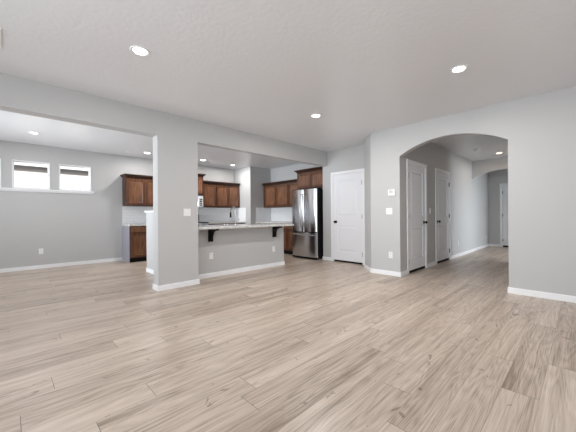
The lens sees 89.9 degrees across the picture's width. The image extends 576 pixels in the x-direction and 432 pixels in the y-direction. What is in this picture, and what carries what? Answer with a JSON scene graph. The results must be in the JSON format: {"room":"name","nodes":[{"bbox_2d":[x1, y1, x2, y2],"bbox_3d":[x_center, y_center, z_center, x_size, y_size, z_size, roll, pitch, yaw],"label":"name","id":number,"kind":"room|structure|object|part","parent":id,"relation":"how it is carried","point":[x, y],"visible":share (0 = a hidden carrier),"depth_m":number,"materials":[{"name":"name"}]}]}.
{"room":"empty living room","nodes":[
{"label":"empty living room","id":0,"kind":"room"},
{"bbox_2d":[0,140,233,268],"bbox_3d":[-2.463,-0.217,8.973,14.450,2.626,0.140,0,0,-44],"label":"wall","id":1,"kind":"structure","parent":0,"point":[68,227],"depth_m":6.42,"materials":[{"name":"grey paint"}]},
{"bbox_2d":[13,161,48,189],"bbox_3d":[-5.428,-0.854,6.105,0.592,0.577,0.050,0,0,-44],"label":"window","id":2,"kind":"structure","parent":1,"relation":"in","point":[13,161],"depth_m":6.12,"materials":[{"name":"white plastic"}]},
{"bbox_2d":[12,159,49,189],"bbox_3d":[-5.408,-0.854,6.085,0.594,0.578,0.145,0,0,-44],"label":"trim","id":3,"kind":"structure","parent":1,"relation":"attached to","point":[12,159],"depth_m":6.03,"materials":[{"name":"white paint"}]},
{"bbox_2d":[0,187,94,193],"bbox_3d":[-5.422,-0.536,6.029,2.305,0.061,0.165,0,0,-44],"label":"window ledge","id":4,"kind":"object","parent":1,"relation":"attached to","point":[1,188],"visible":0.97,"depth_m":6.16,"materials":[{"name":"white paint"}]},
{"bbox_2d":[0,257,121,272],"bbox_3d":[-5.849,1.084,5.535,4.785,0.078,0.014,0,0,-44],"label":"baseboard","id":5,"kind":"structure","parent":1,"relation":"attached to","point":[120,258],"depth_m":6.32,"materials":[{"name":"white paint"}]},
{"bbox_2d":[60,165,89,190],"bbox_3d":[-4.894,-0.858,6.629,0.591,0.577,0.050,0,0,-44],"label":"window","id":6,"kind":"structure","parent":1,"relation":"in","point":[60,165],"depth_m":6.70,"materials":[{"name":"white plastic"}]},
{"bbox_2d":[59,164,90,190],"bbox_3d":[-4.874,-0.859,6.608,0.593,0.578,0.145,0,0,-44],"label":"trim","id":7,"kind":"structure","parent":1,"relation":"attached to","point":[59,164],"depth_m":6.54,"materials":[{"name":"white paint"}]},
{"bbox_2d":[120,173,152,206],"bbox_3d":[-3.724,-0.636,7.371,0.910,0.770,0.382,0,0,-44],"label":"upper cabinet","id":8,"kind":"object","parent":1,"relation":"attached to","point":[137,190],"visible":0.66,"depth_m":7.18,"materials":[{"name":"brown wood"}]},
{"bbox_3d":[-3.769,-0.596,7.149,0.411,0.650,0.020,0,0,-44],"label":"cabinet door","id":9,"kind":"part","parent":8,"relation":"part of","materials":[{"name":"brown wood"}]},
{"bbox_3d":[-3.773,-0.596,7.153,0.291,0.530,0.006,0,0,-44],"label":"inset panel","id":10,"kind":"part","parent":8,"relation":"part of","materials":[{"name":"brown wood"}]},
{"bbox_3d":[-3.727,-0.986,7.371,0.910,0.070,0.382,0,0,-44],"label":"crown moulding","id":11,"kind":"part","parent":8,"relation":"part of","materials":[{"name":"brown wood"}]},
{"bbox_3d":[-3.465,-0.598,7.446,0.411,0.650,0.020,0,0,-44],"label":"cabinet door","id":12,"kind":"part","parent":8,"relation":"part of","materials":[{"name":"brown wood"}]},
{"bbox_3d":[-3.470,-0.598,7.451,0.291,0.530,0.006,0,0,-44],"label":"inset panel","id":13,"kind":"part","parent":8,"relation":"part of","materials":[{"name":"brown wood"}]},
{"bbox_2d":[122,206,233,223],"bbox_3d":[-2.957,-0.030,8.381,3.323,0.445,0.010,0,0,-44],"label":"backsplash","id":14,"kind":"structure","parent":1,"relation":"attached to","point":[129,213],"depth_m":8.69,"materials":[{"name":"white tile"}]},
{"bbox_2d":[198,174,205,194],"bbox_3d":[-2.829,-0.901,8.202,0.855,0.600,0.452,0,0,-44],"label":"upper cabinet","id":15,"kind":"object","parent":1,"relation":"attached to","point":[200,176],"visible":0.23,"depth_m":8.29,"materials":[{"name":"brown wood"}]},
{"bbox_3d":[-2.586,-0.863,8.221,0.238,0.360,0.006,0,0,-44],"label":"inset panel","id":16,"kind":"part","parent":15,"relation":"part of","materials":[{"name":"brown wood"}]},
{"bbox_2d":[198,195,202,207],"bbox_3d":[-2.827,-0.416,8.203,0.750,0.360,0.441,0,0,-44],"label":"microwave","id":17,"kind":"object","parent":15,"relation":"attached to","point":[200,197],"visible":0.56,"depth_m":8.27,"materials":[{"name":"silver metal"}]},
{"bbox_3d":[-2.501,-0.419,8.289,0.135,0.300,0.015,0,0,-44],"label":"control panel","id":18,"kind":"part","parent":17,"relation":"part of","materials":[{"name":"white plastic"}]},
{"bbox_3d":[-2.582,-0.863,8.216,0.358,0.480,0.020,0,0,-44],"label":"cabinet door","id":19,"kind":"part","parent":15,"relation":"part of","materials":[{"name":"brown wood"}]},
{"bbox_2d":[203,180,216,207],"bbox_3d":[-2.416,-0.647,8.654,0.445,0.770,0.382,0,0,-44],"label":"upper cabinet","id":20,"kind":"object","parent":1,"relation":"attached to","point":[209,187],"visible":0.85,"depth_m":8.56,"materials":[{"name":"brown wood"}]},
{"bbox_3d":[-2.331,-0.607,8.568,0.301,0.530,0.006,0,0,-44],"label":"inset panel","id":21,"kind":"part","parent":20,"relation":"part of","materials":[{"name":"brown wood"}]},
{"bbox_3d":[-2.418,-0.997,8.654,0.445,0.070,0.382,0,0,-44],"label":"crown moulding","id":22,"kind":"part","parent":20,"relation":"part of","materials":[{"name":"brown wood"}]},
{"bbox_2d":[212,182,239,207],"bbox_3d":[-1.956,-0.650,9.104,0.838,0.770,0.382,0,0,-44],"label":"upper cabinet","id":23,"kind":"object","parent":1,"relation":"attached to","point":[227,194],"visible":0.92,"depth_m":8.98,"materials":[{"name":"brown wood"}]},
{"bbox_3d":[-2.015,-0.610,8.869,0.400,0.650,0.020,0,0,-44],"label":"cabinet door","id":24,"kind":"part","parent":23,"relation":"part of","materials":[{"name":"brown wood"}]},
{"bbox_3d":[-2.019,-0.610,8.873,0.280,0.530,0.006,0,0,-44],"label":"inset panel","id":25,"kind":"part","parent":23,"relation":"part of","materials":[{"name":"brown wood"}]},
{"bbox_3d":[-1.959,-1.000,9.104,0.838,0.070,0.382,0,0,-44],"label":"crown moulding","id":26,"kind":"part","parent":23,"relation":"part of","materials":[{"name":"brown wood"}]},
{"bbox_3d":[-1.719,-0.612,9.159,0.400,0.650,0.020,0,0,-44],"label":"cabinet door","id":27,"kind":"part","parent":23,"relation":"part of","materials":[{"name":"brown wood"}]},
{"bbox_3d":[-1.724,-0.612,9.163,0.280,0.530,0.006,0,0,-44],"label":"inset panel","id":28,"kind":"part","parent":23,"relation":"part of","materials":[{"name":"brown wood"}]},
{"bbox_2d":[146,212,153,269],"bbox_3d":[-2.221,0.510,5.212,0.120,1.170,1.543,0,0,-44],"label":"wall","id":29,"kind":"structure","parent":0,"point":[149,215],"depth_m":5.57,"materials":[{"name":"grey paint"}]},
{"bbox_2d":[146,267,153,273],"bbox_3d":[-2.226,1.056,5.212,0.134,0.078,1.557,0,0,-44],"label":"baseboard","id":30,"kind":"structure","parent":29,"relation":"attached to","point":[148,270],"depth_m":5.57,"materials":[{"name":"white paint"}]},
{"bbox_2d":[0,73,326,285],"bbox_3d":[-2.066,-0.219,4.155,8.270,2.626,0.185,0,0,-44],"label":"wall","id":31,"kind":"structure","parent":0,"point":[176,139],"depth_m":4.30,"materials":[{"name":"grey paint"}]},
{"bbox_2d":[153,279,199,290],"bbox_3d":[-3.249,1.065,2.986,4.929,0.078,0.213,0,0,-44],"label":"baseboard","id":32,"kind":"structure","parent":31,"relation":"attached to","point":[197,281],"depth_m":4.36,"materials":[{"name":"white paint"}]},
{"bbox_2d":[183,209,190,215],"bbox_3d":[-1.572,-0.057,4.502,0.116,0.115,0.010,0,0,-44],"label":"light switch","id":33,"kind":"object","parent":31,"relation":"attached to","point":[187,212],"visible":1,"depth_m":4.50,"materials":[{"name":"white plastic"}]},
{"bbox_2d":[198,226,283,274],"bbox_3d":[-0.951,0.652,5.631,2.280,0.866,0.120,0,0,-44],"label":"wall","id":34,"kind":"structure","parent":0,"point":[231,248],"depth_m":5.55,"materials":[{"name":"grey paint"}]},
{"bbox_2d":[208,229,218,241],"bbox_3d":[-1.300,0.341,5.043,0.080,0.235,0.235,0,0,-44],"label":"bracket","id":35,"kind":"object","parent":34,"relation":"attached to","point":[210,231],"visible":0.86,"depth_m":5.08,"materials":[{"name":"black metal"}]},
{"bbox_2d":[199,261,284,278],"bbox_3d":[-0.938,1.046,5.631,2.294,0.078,0.134,0,0,-44],"label":"baseboard","id":36,"kind":"structure","parent":34,"relation":"attached to","point":[220,273],"depth_m":5.54,"materials":[{"name":"white paint"}]},
{"bbox_2d":[272,226,281,236],"bbox_3d":[-0.222,0.332,6.100,0.080,0.235,0.235,0,0,-44],"label":"bracket","id":37,"kind":"object","parent":34,"relation":"attached to","point":[274,229],"visible":0.88,"depth_m":6.14,"materials":[{"name":"black metal"}]},
{"bbox_2d":[234,163,319,223],"bbox_3d":[-0.126,-0.235,8.547,0.950,2.626,3.740,0,0,-44],"label":"wall","id":38,"kind":"structure","parent":0,"point":[250,179],"depth_m":9.09,"materials":[{"name":"grey paint"}]},
{"bbox_2d":[234,208,245,221],"bbox_3d":[-1.548,-0.041,9.312,0.009,0.445,0.625,0,0,-44],"label":"backsplash","id":39,"kind":"structure","parent":38,"relation":"attached to","point":[240,212],"depth_m":9.28,"materials":[{"name":"white tile"}]},
{"bbox_2d":[256,207,270,221],"bbox_3d":[-0.787,-0.047,9.277,0.606,0.445,0.009,0,0,-44],"label":"backsplash","id":40,"kind":"structure","parent":38,"relation":"attached to","point":[262,214],"depth_m":9.27,"materials":[{"name":"white tile"}]},
{"bbox_2d":[262,180,288,207],"bbox_3d":[-0.319,-0.653,8.972,0.382,0.770,1.192,0,0,-44],"label":"upper cabinet","id":41,"kind":"object","parent":38,"relation":"attached to","point":[275,193],"visible":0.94,"depth_m":8.81,"materials":[{"name":"brown wood"}]},
{"bbox_3d":[-0.564,-0.611,9.040,0.020,0.650,0.527,0,0,-44],"label":"cabinet door","id":42,"kind":"part","parent":41,"relation":"part of","materials":[{"name":"brown wood"}]},
{"bbox_3d":[-0.559,-0.611,9.044,0.006,0.530,0.407,0,0,-44],"label":"inset panel","id":43,"kind":"part","parent":41,"relation":"part of","materials":[{"name":"brown wood"}]},
{"bbox_3d":[-0.322,-1.003,8.971,0.382,0.070,1.192,0,0,-44],"label":"crown moulding","id":44,"kind":"part","parent":41,"relation":"part of","materials":[{"name":"brown wood"}]},
{"bbox_3d":[-0.185,-0.614,8.654,0.020,0.650,0.527,0,0,-44],"label":"cabinet door","id":45,"kind":"part","parent":41,"relation":"part of","materials":[{"name":"brown wood"}]},
{"bbox_3d":[-0.181,-0.614,8.658,0.006,0.530,0.407,0,0,-44],"label":"inset panel","id":46,"kind":"part","parent":41,"relation":"part of","materials":[{"name":"brown wood"}]},
{"bbox_2d":[271,207,291,221],"bbox_3d":[0.060,-0.049,8.858,0.009,0.435,1.765,0,0,-44],"label":"backsplash","id":47,"kind":"structure","parent":38,"relation":"attached to","point":[277,214],"depth_m":9.12,"materials":[{"name":"white tile"}]},
{"bbox_2d":[287,179,296,206],"bbox_3d":[0.312,-0.658,8.327,0.382,0.770,0.608,0,0,-44],"label":"upper cabinet","id":48,"kind":"object","parent":38,"relation":"attached to","point":[292,184],"visible":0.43,"depth_m":8.37,"materials":[{"name":"brown wood"}]},
{"bbox_3d":[0.227,-0.617,8.243,0.006,0.530,0.464,0,0,-44],"label":"inset panel","id":49,"kind":"part","parent":48,"relation":"part of","materials":[{"name":"brown wood"}]},
{"bbox_2d":[294,166,322,189],"bbox_3d":[0.747,-0.974,7.689,0.652,0.510,1.005,0,0,-44],"label":"upper cabinet","id":50,"kind":"object","parent":38,"relation":"attached to","point":[309,178],"visible":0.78,"depth_m":7.49,"materials":[{"name":"brown wood"}]},
{"bbox_3d":[0.412,-0.931,7.657,0.020,0.390,0.458,0,0,-44],"label":"cabinet door","id":51,"kind":"part","parent":50,"relation":"part of","materials":[{"name":"brown wood"}]},
{"bbox_3d":[0.416,-0.931,7.661,0.006,0.270,0.338,0,0,-44],"label":"inset panel","id":52,"kind":"part","parent":50,"relation":"part of","materials":[{"name":"brown wood"}]},
{"bbox_3d":[0.745,-1.194,7.689,0.652,0.070,1.005,0,0,-44],"label":"crown moulding","id":53,"kind":"part","parent":50,"relation":"part of","materials":[{"name":"brown wood"}]},
{"bbox_3d":[0.743,-0.934,7.319,0.020,0.390,0.458,0,0,-44],"label":"cabinet door","id":54,"kind":"part","parent":50,"relation":"part of","materials":[{"name":"brown wood"}]},
{"bbox_3d":[0.747,-0.934,7.324,0.006,0.270,0.338,0,0,-44],"label":"inset panel","id":55,"kind":"part","parent":50,"relation":"part of","materials":[{"name":"brown wood"}]},
{"bbox_2d":[0,246,575,431],"bbox_3d":[1.328,1.118,5.118,14.690,0.100,10.900,0,0,-44],"label":"floor","id":56,"kind":"structure","parent":0,"point":[301,344],"depth_m":2.29,"materials":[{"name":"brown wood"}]},
{"bbox_2d":[122,226,146,262],"bbox_3d":[-3.768,0.674,7.168,0.472,0.865,0.598,0,0,-44],"label":"base cabinet","id":57,"kind":"object","parent":56,"relation":"on","point":[134,242],"visible":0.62,"depth_m":6.95,"materials":[{"name":"brown wood"}]},
{"bbox_3d":[-3.939,0.675,7.014,0.012,0.865,0.577,0,0,-44],"label":"panel","id":58,"kind":"part","parent":57,"relation":"part of","materials":[{"name":"grey"}]},
{"bbox_2d":[122,224,145,225],"bbox_3d":[-3.480,0.218,7.426,1.265,0.040,0.630,0,0,-44],"label":"countertop","id":59,"kind":"structure","parent":57,"relation":"on","point":[122,224],"depth_m":6.90,"materials":[{"name":"stone"}]},
{"bbox_3d":[-3.564,0.325,6.965,0.420,0.130,0.020,0,0,-44],"label":"drawer","id":60,"kind":"part","parent":57,"relation":"part of","materials":[{"name":"brown wood"}]},
{"bbox_3d":[-3.561,0.695,6.965,0.420,0.570,0.020,0,0,-44],"label":"cabinet door","id":61,"kind":"part","parent":57,"relation":"part of","materials":[{"name":"brown wood"}]},
{"bbox_3d":[-3.565,0.695,6.970,0.300,0.450,0.006,0,0,-44],"label":"inset panel","id":62,"kind":"part","parent":57,"relation":"part of","materials":[{"name":"brown wood"}]},
{"bbox_2d":[198,215,208,224],"bbox_3d":[-2.723,0.518,8.109,0.760,1.120,0.682,0,0,-44],"label":"range","id":63,"kind":"object","parent":56,"relation":"on","point":[199,223],"visible":0.12,"depth_m":8.08,"materials":[{"name":"silver metal"}]},
{"bbox_2d":[276,223,293,254],"bbox_3d":[0.178,0.643,8.321,0.598,0.865,0.920,0,0,-44],"label":"base cabinet","id":64,"kind":"object","parent":56,"relation":"on","point":[288,233],"visible":0.3,"depth_m":8.09,"materials":[{"name":"brown wood"}]},
{"bbox_2d":[256,221,291,223],"bbox_3d":[-0.150,0.192,8.625,0.630,0.040,1.820,0,0,-44],"label":"countertop","id":65,"kind":"structure","parent":64,"relation":"on","point":[284,222],"depth_m":8.68,"materials":[{"name":"stone"}]},
{"bbox_3d":[-0.184,0.668,8.277,0.020,0.570,0.435,0,0,-44],"label":"cabinet door","id":66,"kind":"part","parent":64,"relation":"part of","materials":[{"name":"brown wood"}]},
{"bbox_3d":[0.128,0.666,7.960,0.020,0.570,0.435,0,0,-44],"label":"cabinet door","id":67,"kind":"part","parent":64,"relation":"part of","materials":[{"name":"brown wood"}]},
{"bbox_3d":[0.132,0.666,7.964,0.006,0.450,0.315,0,0,-44],"label":"inset panel","id":68,"kind":"part","parent":64,"relation":"part of","materials":[{"name":"brown wood"}]},
{"bbox_2d":[292,188,322,259],"bbox_3d":[0.637,0.186,7.482,0.875,1.732,0.825,0,0,-44],"label":"refrigerator","id":69,"kind":"object","parent":56,"relation":"on","point":[307,204],"visible":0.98,"depth_m":7.13,"materials":[{"name":"silver metal"}]},
{"bbox_3d":[0.256,-0.135,7.401,0.070,1.050,0.410,0,0,-44],"label":"door","id":70,"kind":"part","parent":69,"relation":"part of","materials":[{"name":"silver metal"}]},
{"bbox_3d":[0.320,-0.136,7.237,0.082,0.846,0.030,0,0,-44],"label":"door handle","id":71,"kind":"part","parent":69,"relation":"part of","materials":[{"name":"silver metal"}]},
{"bbox_3d":[0.383,-0.136,7.172,0.082,0.846,0.030,0,0,-44],"label":"door handle","id":72,"kind":"part","parent":69,"relation":"part of","materials":[{"name":"silver metal"}]},
{"bbox_3d":[0.408,0.711,7.253,0.070,0.605,0.825,0,0,-44],"label":"freezer drawer","id":73,"kind":"part","parent":69,"relation":"part of","materials":[{"name":"silver metal"}]},
{"bbox_3d":[0.546,-0.137,7.105,0.070,1.050,0.410,0,0,-44],"label":"door","id":74,"kind":"part","parent":69,"relation":"part of","materials":[{"name":"silver metal"}]},
{"bbox_3d":[-0.656,0.650,6.433,0.738,0.865,0.608,0,0,-44],"label":"base cabinet","id":75,"kind":"object","parent":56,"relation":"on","visible":0},
{"bbox_2d":[198,223,293,229],"bbox_3d":[-1.028,0.200,5.818,2.233,0.040,1.030,0,0,-44],"label":"countertop","id":76,"kind":"structure","parent":75,"relation":"on","point":[200,227],"depth_m":5.46,"materials":[{"name":"stone"}]},
{"bbox_2d":[230,206,238,224],"bbox_3d":[-1.089,-0.009,5.869,0.118,0.378,0.223,0,0,-44],"label":"kitchen faucet","id":77,"kind":"object","parent":76,"relation":"on","point":[232,206],"visible":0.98,"depth_m":5.79,"materials":[{"name":"silver metal"}]},
{"bbox_3d":[-2.271,0.662,8.635,0.600,0.865,0.598,0,0,-44],"label":"base cabinet","id":78,"kind":"object","parent":56,"relation":"on","visible":0},
{"bbox_2d":[208,222,245,223],"bbox_3d":[-2.015,0.206,8.863,1.300,0.040,0.630,0,0,-44],"label":"countertop","id":79,"kind":"structure","parent":78,"relation":"on","point":[209,222],"depth_m":8.50,"materials":[{"name":"stone"}]},
{"bbox_2d":[0,0,575,168],"bbox_3d":[1.307,-1.618,5.117,14.690,0.120,10.900,0,0,-44],"label":"ceiling","id":80,"kind":"structure","parent":0,"point":[258,67],"depth_m":2.89,"materials":[{"name":"white paint"}]},
{"bbox_2d":[130,46,149,56],"bbox_3d":[-1.378,-1.532,2.688,0.170,0.008,0.170,0,0,-44],"label":"recessed light","id":81,"kind":"object","parent":80,"relation":"in","point":[137,50],"visible":1,"depth_m":2.68,"materials":[{"name":"white plastic"}]},
{"bbox_2d":[311,114,321,117],"bbox_3d":[0.434,-1.547,4.464,0.170,0.008,0.170,0,0,-44],"label":"recessed light","id":82,"kind":"object","parent":80,"relation":"in","point":[312,115],"visible":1,"depth_m":4.44,"materials":[{"name":"white plastic"}]},
{"bbox_2d":[450,65,467,73],"bbox_3d":[1.816,-1.557,3.066,0.170,0.008,0.170,0,0,-44],"label":"recessed light","id":83,"kind":"object","parent":80,"relation":"in","point":[458,69],"visible":1,"depth_m":3.06,"materials":[{"name":"white plastic"}]},
{"bbox_2d":[323,144,363,256],"bbox_3d":[1.626,-0.248,6.781,0.680,2.626,1.505,0,0,-44],"label":"wall","id":84,"kind":"structure","parent":0,"point":[349,158],"depth_m":6.91,"materials":[{"name":"grey paint"}]},
{"bbox_2d":[331,168,364,264],"bbox_3d":[1.368,0.017,6.593,0.174,2.100,0.910,0,0,-44],"label":"door","id":85,"kind":"structure","parent":84,"relation":"in","point":[347,187],"depth_m":6.57,"materials":[{"name":"white paint"}]},
{"bbox_2d":[403,142,488,270],"bbox_3d":[4.393,-0.270,7.523,6.690,2.626,0.120,0,0,-44],"label":"wall","id":86,"kind":"structure","parent":0,"point":[469,196],"depth_m":7.28,"materials":[{"name":"grey paint"}]},
{"bbox_2d":[406,159,427,273],"bbox_3d":[2.482,0.008,5.596,0.950,2.100,0.174,0,0,-44],"label":"door","id":87,"kind":"structure","parent":86,"relation":"in","point":[417,259],"depth_m":5.58,"materials":[{"name":"white paint"}]},
{"bbox_3d":[2.483,0.018,5.595,0.810,1.980,0.035,0,0,-44],"label":"panel","id":88,"kind":"part","parent":87,"relation":"part of","materials":[{"name":"white paint"}]},
{"bbox_2d":[435,168,450,263],"bbox_3d":[3.537,0.000,6.630,1.005,2.100,0.174,0,0,-44],"label":"door","id":89,"kind":"structure","parent":86,"relation":"in","point":[442,177],"depth_m":6.61,"materials":[{"name":"white paint"}]},
{"bbox_2d":[428,244,499,266],"bbox_3d":[4.952,0.999,7.754,5.583,0.078,0.320,0,0,-44],"label":"baseboard","id":90,"kind":"structure","parent":86,"relation":"attached to","point":[487,245],"depth_m":7.95,"materials":[{"name":"white paint"}]},
{"bbox_2d":[364,86,575,295],"bbox_3d":[3.565,-0.262,3.865,0.635,2.626,5.725,0,0,-44],"label":"wall","id":91,"kind":"structure","parent":0,"point":[539,130],"depth_m":3.85,"materials":[{"name":"grey paint"}]},
{"bbox_2d":[386,208,391,213],"bbox_3d":[1.818,-0.086,5.187,0.010,0.115,0.116,0,0,-44],"label":"light switch","id":92,"kind":"object","parent":91,"relation":"attached to","point":[388,210],"visible":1,"depth_m":5.19,"materials":[{"name":"white plastic"}]},
{"bbox_2d":[388,189,394,195],"bbox_3d":[1.846,-0.419,5.146,0.024,0.115,0.130,0,0,-44],"label":"thermostat","id":93,"kind":"object","parent":91,"relation":"attached to","point":[391,192],"visible":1,"depth_m":5.14,"materials":[{"name":"white plastic"}]},
{"bbox_2d":[364,264,575,302],"bbox_3d":[3.565,1.012,3.865,0.649,0.078,5.739,0,0,-44],"label":"baseboard","id":94,"kind":"structure","parent":91,"relation":"attached to","point":[553,296],"depth_m":3.82,"materials":[{"name":"white paint"}]},
{"bbox_2d":[472,157,507,178],"bbox_3d":[5.931,-1.336,7.880,0.120,0.518,1.535,0,0,-44],"label":"wall","id":95,"kind":"structure","parent":0,"point":[480,167],"depth_m":8.12,"materials":[{"name":"grey paint"}]},
{"bbox_2d":[488,169,507,243],"bbox_3d":[6.548,-0.238,10.245,0.200,2.726,10.660,0,0,-44],"label":"wall","id":96,"kind":"structure","parent":0,"point":[495,178],"depth_m":9.69,"materials":[{"name":"grey paint"}]},
{"bbox_2d":[500,183,508,246],"bbox_3d":[7.388,-0.031,9.281,0.174,2.100,0.920,0,0,-44],"label":"door","id":97,"kind":"structure","parent":96,"relation":"in","point":[504,238],"depth_m":9.52,"materials":[{"name":"white paint"}]},
{"bbox_3d":[7.387,-0.021,9.280,0.035,1.980,0.780,0,0,-44],"label":"panel","id":98,"kind":"part","parent":97,"relation":"part of","materials":[{"name":"white paint"}]},
{"label":"outside","id":99,"kind":"structure","parent":0,"visible":0},
{"bbox_3d":[-16.896,1.554,17.245,60.000,0.100,31.700,0,0,-44],"label":"ground","id":100,"kind":"structure","parent":99,"visible":0},
{"bbox_2d":[14,162,87,189],"bbox_3d":[-9.584,-0.750,9.768,18.600,4.400,3.640,0,0,-44],"label":"house","id":101,"kind":"structure","parent":100,"relation":"on","point":[28,175],"depth_m":9.17,"materials":[{"name":"white"}]}
]}

